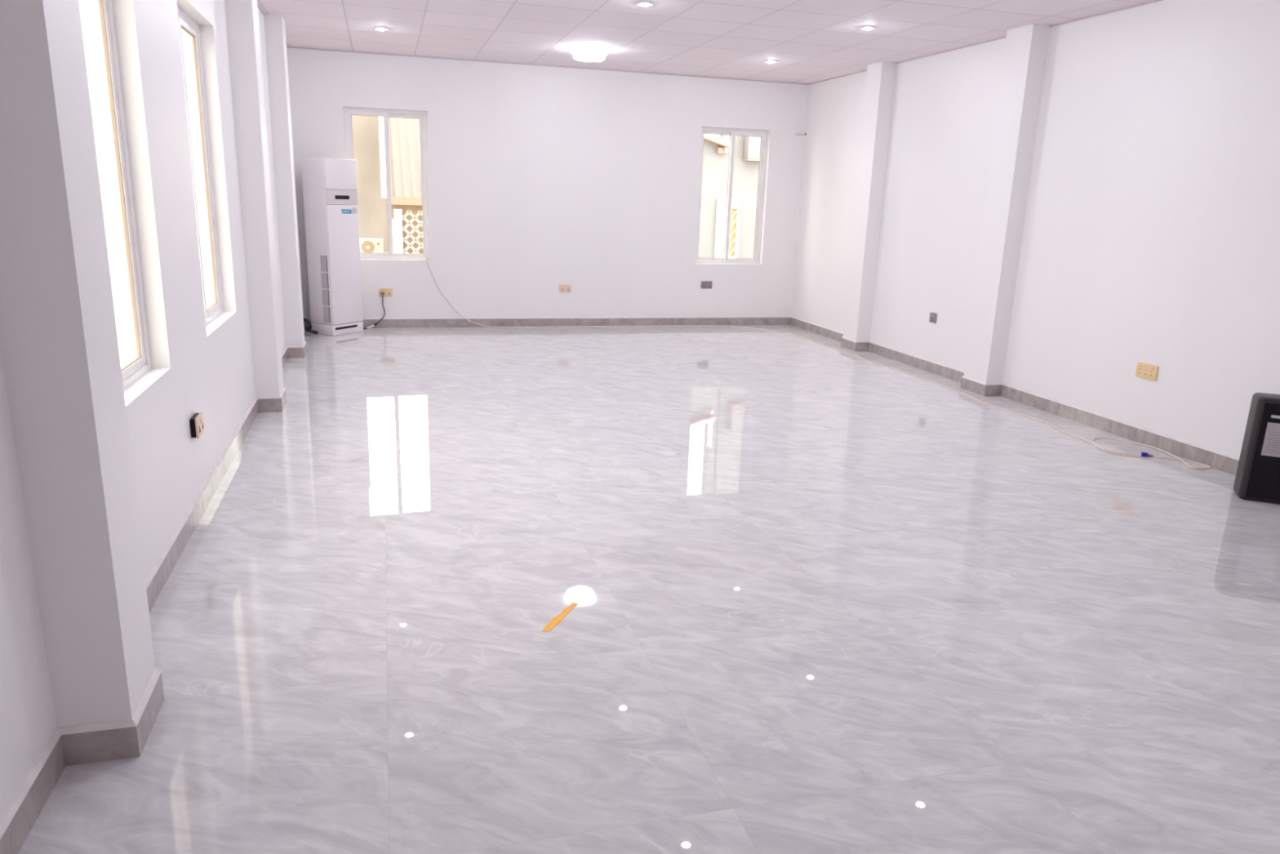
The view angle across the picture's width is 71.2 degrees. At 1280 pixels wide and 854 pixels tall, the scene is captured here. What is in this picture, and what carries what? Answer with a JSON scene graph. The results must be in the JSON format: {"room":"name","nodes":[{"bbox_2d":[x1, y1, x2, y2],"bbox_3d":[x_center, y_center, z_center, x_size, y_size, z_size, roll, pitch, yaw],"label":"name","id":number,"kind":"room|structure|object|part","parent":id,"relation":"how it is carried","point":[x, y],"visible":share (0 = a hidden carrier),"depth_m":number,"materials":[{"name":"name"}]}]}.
{"room":"empty hall","nodes":[
{"label":"empty hall","id":0,"kind":"room"},
{"bbox_2d":[0,0,304,822],"bbox_3d":[-2.146,-1.032,4.086,0.388,3.010,12.471,-2,15,-16],"label":"wall","id":1,"kind":"structure","parent":0,"point":[98,477],"depth_m":2.49,"materials":[{"name":"paint"}]},
{"bbox_2d":[85,0,151,390],"bbox_3d":[-2.015,-0.944,3.212,0.085,1.693,1.037,-2,15,-16],"label":"window","id":2,"kind":"structure","parent":1,"relation":"in","point":[100,16],"depth_m":3.66,"materials":[{"name":"clear glass"}]},
{"bbox_2d":[0,321,306,853],"bbox_3d":[-2.090,0.365,4.478,0.200,0.115,12.471,-2,15,-16],"label":"baseboard","id":3,"kind":"structure","parent":1,"relation":"attached to","point":[124,739],"depth_m":2.54,"materials":[{"name":"stone"}]},
{"bbox_2d":[189,412,204,438],"bbox_3d":[-2.151,-0.009,4.345,0.040,0.100,0.140,-2,15,-16],"label":"wall socket","id":4,"kind":"object","parent":1,"relation":"attached to","point":[197,425],"visible":1,"depth_m":4.29,"materials":[{"name":"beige plastic"}]},
{"bbox_2d":[177,5,223,324],"bbox_3d":[-2.530,-1.423,4.996,0.085,1.693,1.035,-2,15,-16],"label":"window","id":5,"kind":"structure","parent":1,"relation":"in","point":[191,30],"depth_m":5.38,"materials":[{"name":"glass"}]},
{"bbox_2d":[257,2,287,47],"bbox_3d":[-2.084,-2.481,3.708,0.012,0.012,12.459,-2,15,-16],"label":"trim","id":6,"kind":"structure","parent":1,"relation":"attached to","point":[258,5],"depth_m":7.49,"materials":[{"name":"grey"}]},
{"bbox_2d":[286,48,808,318],"bbox_3d":[-0.908,-2.729,10.798,6.493,3.010,0.200,-2,15,-16],"label":"wall","id":7,"kind":"structure","parent":0,"point":[542,179],"depth_m":10.66,"materials":[{"name":"paint"}]},
{"bbox_2d":[378,288,392,296],"bbox_3d":[-2.956,-1.563,10.404,0.150,0.094,0.016,-2,15,-16],"label":"wall socket","id":8,"kind":"object","parent":7,"relation":"attached to","point":[388,291],"visible":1,"depth_m":10.40,"materials":[{"name":"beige plastic"}]},
{"bbox_2d":[343,106,431,259],"bbox_3d":[-2.880,-2.761,10.239,0.897,1.655,0.085,-2,15,-16],"label":"window","id":9,"kind":"structure","parent":7,"relation":"in","point":[348,112],"depth_m":10.22,"materials":[{"name":"white metal"}]},
{"bbox_3d":[-3.064,-2.743,10.171,0.440,1.603,0.028,-2,15,-16],"label":"sash","id":10,"kind":"part","parent":9,"relation":"part of","materials":[{"name":"clear glass"}]},
{"bbox_3d":[-2.696,-2.767,10.309,0.440,1.603,0.028,-2,15,-16],"label":"sash","id":11,"kind":"part","parent":9,"relation":"part of","materials":[{"name":"clear glass"}]},
{"bbox_2d":[286,46,808,84],"bbox_3d":[-0.832,-4.153,10.324,6.093,0.012,0.012,-2,15,-16],"label":"trim","id":12,"kind":"structure","parent":7,"relation":"attached to","point":[287,46],"depth_m":10.22,"materials":[{"name":"grey"}]},
{"bbox_2d":[304,315,791,328],"bbox_3d":[-0.926,-1.302,11.062,6.093,0.115,0.013,-2,15,-16],"label":"baseboard","id":13,"kind":"structure","parent":7,"relation":"attached to","point":[720,320],"depth_m":11.05,"materials":[{"name":"tile"}]},
{"bbox_2d":[559,284,571,292],"bbox_3d":[-0.915,-1.696,10.958,0.150,0.094,0.016,-2,15,-16],"label":"wall socket","id":14,"kind":"object","parent":7,"relation":"attached to","point":[562,288],"visible":1,"depth_m":10.96,"materials":[{"name":"beige plastic"}]},
{"bbox_2d":[701,280,712,288],"bbox_3d":[0.852,-1.817,11.435,0.150,0.094,0.016,-2,15,-16],"label":"wall socket","id":15,"kind":"object","parent":7,"relation":"attached to","point":[704,284],"visible":1,"depth_m":11.43,"materials":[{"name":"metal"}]},
{"bbox_2d":[695,126,768,263],"bbox_3d":[1.133,-2.916,11.356,0.910,1.655,0.085,-2,15,-16],"label":"window","id":16,"kind":"structure","parent":7,"relation":"in","point":[732,132],"depth_m":11.35,"materials":[{"name":"white metal"}]},
{"bbox_3d":[0.936,-2.907,11.319,0.447,1.603,0.028,-2,15,-16],"label":"sash","id":17,"kind":"part","parent":16,"relation":"part of","materials":[{"name":"clear glass"}]},
{"bbox_3d":[1.330,-2.913,11.394,0.447,1.603,0.028,-2,15,-16],"label":"sash","id":18,"kind":"part","parent":16,"relation":"part of","materials":[{"name":"clear glass"}]},
{"bbox_2d":[17,324,1279,853],"bbox_3d":[0.742,0.383,5.300,6.493,0.150,12.871,-2,15,-16],"label":"floor","id":19,"kind":"structure","parent":0,"point":[830,600],"depth_m":3.45,"materials":[{"name":"tile"}]},
{"bbox_2d":[303,317,317,335],"bbox_3d":[-3.615,-1.099,9.774,0.166,0.188,0.134,-2,15,-16],"label":"bundle","id":20,"kind":"object","parent":19,"relation":"on","point":[308,326],"visible":0.76,"depth_m":9.75,"materials":[{"name":"grey"}]},
{"bbox_2d":[301,157,363,335],"bbox_3d":[-3.370,-1.973,9.827,0.342,1.875,0.466,9,16,26],"label":"air conditioner","id":21,"kind":"object","parent":19,"relation":"on","point":[330,193],"visible":0.98,"depth_m":9.69,"materials":[{"name":"white plastic"}]},
{"bbox_3d":[-3.200,-2.701,9.564,0.016,0.309,0.448,9,16,26],"label":"panel","id":22,"kind":"part","parent":21,"relation":"part of","materials":[{"name":"white plastic"}]},
{"bbox_3d":[-3.231,-1.776,9.804,0.016,1.275,0.448,9,16,26],"label":"panel","id":23,"kind":"part","parent":21,"relation":"part of","materials":[{"name":"white plastic"}]},
{"bbox_2d":[363,291,385,328],"bbox_3d":[-3.100,-1.351,10.361,0.304,0.423,0.040,-7,17,-32],"label":"power cord","id":24,"kind":"object","parent":19,"relation":"on","point":[382,293],"visible":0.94,"depth_m":10.40,"materials":[{"name":"grey plastic"}]},
{"bbox_2d":[542,602,578,631],"bbox_3d":[-0.309,0.739,3.488,0.039,0.001,0.268,7,16,20],"label":"tape strip","id":25,"kind":"object","parent":19,"relation":"on","point":[558,618],"visible":1,"depth_m":3.47,"materials":[{"name":"orange plastic"}]},
{"bbox_2d":[426,257,1210,469],"bbox_3d":[1.574,-1.117,9.281,8.039,0.812,3.164,13,18,38],"label":"cable","id":26,"kind":"object","parent":19,"relation":"on","point":[1143,454],"visible":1,"depth_m":7.16,"materials":[{"name":"white plastic"}]},
{"bbox_2d":[1233,392,1279,504],"bbox_3d":[3.682,0.129,5.154,0.330,0.605,0.206,8,16,23],"label":"appliance","id":27,"kind":"object","parent":19,"relation":"on","point":[1257,478],"visible":1,"depth_m":5.12,"materials":[{"name":"black plastic"}]},
{"bbox_3d":[3.643,0.151,5.069,0.266,0.559,0.007,8,16,23],"label":"panel","id":28,"kind":"part","parent":27,"relation":"part of","materials":[{"name":"black plastic"}]},
{"bbox_2d":[1264,431,1279,453],"bbox_3d":[3.635,0.094,5.053,0.158,0.119,0.002,8,16,22],"label":"print","id":29,"kind":"object","parent":27,"relation":"attached to","point":[1269,432],"depth_m":5.07},
{"bbox_2d":[257,0,1153,84],"bbox_3d":[0.846,-2.723,4.496,6.493,0.250,12.871,-2,15,-16],"label":"ceiling","id":30,"kind":"structure","parent":0,"point":[810,41],"depth_m":7.80,"materials":[{"name":"paint"}]},
{"bbox_2d":[374,26,388,31],"bbox_3d":[-2.378,-3.655,8.221,0.124,0.021,0.124,-2,15,-16],"label":"recessed light","id":31,"kind":"object","parent":30,"relation":"in","point":[381,28],"visible":1,"depth_m":8.20,"materials":[{"name":"white plastic"}]},
{"bbox_2d":[570,46,608,62],"bbox_3d":[-0.511,-3.751,9.003,0.372,0.108,0.372,-2,15,-16],"label":"ceiling light","id":32,"kind":"object","parent":30,"relation":"attached to","point":[588,54],"visible":1,"depth_m":8.88,"materials":[{"name":"white plastic"}]},
{"bbox_2d":[573,52,604,62],"bbox_3d":[-0.512,-3.724,9.010,0.320,0.052,0.320,-2,15,-16],"label":"diffuser","id":33,"kind":"object","parent":32,"relation":"attached to","point":[581,56],"depth_m":8.91,"materials":[{"name":"white plastic"}]},
{"bbox_2d":[571,46,607,56],"bbox_3d":[-0.510,-3.774,8.997,0.364,0.052,0.364,-2,15,-16],"label":"diffuser","id":34,"kind":"object","parent":32,"relation":"attached to","point":[578,51],"depth_m":8.86,"materials":[{"name":"white plastic"}]},
{"bbox_2d":[636,1,653,6],"bbox_3d":[0.037,-3.202,6.782,0.124,0.021,0.124,-2,15,-16],"label":"recessed light","id":35,"kind":"object","parent":30,"relation":"in","point":[639,3],"visible":1,"depth_m":6.75,"materials":[{"name":"white plastic"}]},
{"bbox_2d":[764,60,777,62],"bbox_3d":[1.376,-3.834,9.396,0.124,0.021,0.124,-2,15,-16],"label":"recessed light","id":36,"kind":"object","parent":30,"relation":"in","point":[766,61],"visible":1,"depth_m":9.37,"materials":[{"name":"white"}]},
{"bbox_2d":[860,26,875,30],"bbox_3d":[1.892,-3.307,7.425,0.124,0.021,0.124,-2,15,-16],"label":"recessed light","id":37,"kind":"object","parent":30,"relation":"in","point":[866,28],"visible":1,"depth_m":7.40,"materials":[{"name":"white plastic"}]},
{"bbox_2d":[791,0,1279,457],"bbox_3d":[3.744,-1.260,5.726,0.362,3.010,12.471,-2,15,-16],"label":"wall","id":38,"kind":"structure","parent":0,"point":[1074,205],"depth_m":6.92,"materials":[{"name":"paint"}]},
{"bbox_2d":[928,312,937,323],"bbox_3d":[2.875,-1.071,8.776,0.016,0.096,0.108,-2,15,-16],"label":"wall socket","id":39,"kind":"object","parent":38,"relation":"attached to","point":[933,316],"visible":1,"depth_m":8.76,"materials":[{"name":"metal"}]},
{"bbox_2d":[808,0,1163,84],"bbox_3d":[3.770,-2.708,5.338,0.012,0.012,12.459,-2,15,-16],"label":"trim","id":40,"kind":"structure","parent":38,"relation":"attached to","point":[1153,1],"depth_m":7.71,"materials":[{"name":"grey"}]},
{"bbox_2d":[790,315,1239,475],"bbox_3d":[3.595,0.144,6.060,0.175,0.115,12.471,-2,15,-16],"label":"baseboard","id":41,"kind":"structure","parent":38,"relation":"attached to","point":[1217,460],"depth_m":7.26,"materials":[{"name":"stone"}]},
{"bbox_2d":[1135,361,1158,381],"bbox_3d":[3.584,-0.394,6.325,0.014,0.105,0.180,-2,15,-16],"label":"wall socket","id":42,"kind":"object","parent":38,"relation":"attached to","point":[1145,371],"visible":1,"depth_m":6.32,"materials":[{"name":"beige plastic"}]},
{"label":"outside","id":43,"kind":"structure","parent":0,"visible":0},
{"bbox_3d":[-5.446,-2.772,19.182,120.000,0.200,100.000,-2,15,-16],"label":"ground","id":44,"kind":"structure","parent":43,"visible":0},
{"bbox_2d":[351,115,388,252],"bbox_3d":[-10.480,-8.604,30.674,4.900,5.000,1.000,-2,15,-16],"label":"building","id":45,"kind":"structure","parent":44,"relation":"on","point":[372,209],"depth_m":30.54,"materials":[{"name":"beige paint"}]},
{"bbox_2d":[359,238,383,253],"bbox_3d":[-7.800,-5.085,25.941,0.700,0.735,0.345,-2,15,-16],"label":"condenser","id":46,"kind":"object","parent":44,"relation":"on","point":[366,245],"visible":0.66,"depth_m":25.76,"materials":[{"name":"white metal"}]},
{"bbox_2d":[361,240,374,253],"bbox_3d":[-7.833,-5.173,25.748,0.370,0.370,0.022,-2,15,-16],"label":"fan grille","id":47,"kind":"object","parent":46,"relation":"attached to","point":[367,246],"depth_m":25.74,"materials":[{"name":"beige"}]},
{"bbox_2d":[378,116,423,253],"bbox_3d":[-6.186,-7.795,27.267,3.320,5.420,6.050,-2,15,-16],"label":"shed","id":48,"kind":"object","parent":44,"relation":"on","point":[403,133],"visible":0.2,"depth_m":25.09,"materials":[{"name":"beige"}]},
{"bbox_3d":[-5.458,-5.391,25.301,3.150,1.800,0.100,-2,15,-16],"label":"panel","id":49,"kind":"part","parent":48,"relation":"part of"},
{"bbox_2d":[697,134,760,258],"bbox_3d":[2.648,-4.853,16.682,8.000,5.600,0.560,-2,15,-16],"label":"building","id":50,"kind":"structure","parent":44,"relation":"on","point":[747,148],"depth_m":16.52,"materials":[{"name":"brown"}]},
{"bbox_2d":[742,159,759,161],"bbox_3d":[2.124,-4.878,16.362,0.420,0.025,0.260,-2,15,-16],"label":"box shelf","id":51,"kind":"object","parent":50,"relation":"attached to","point":[744,160],"depth_m":16.25,"materials":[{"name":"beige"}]}
]}

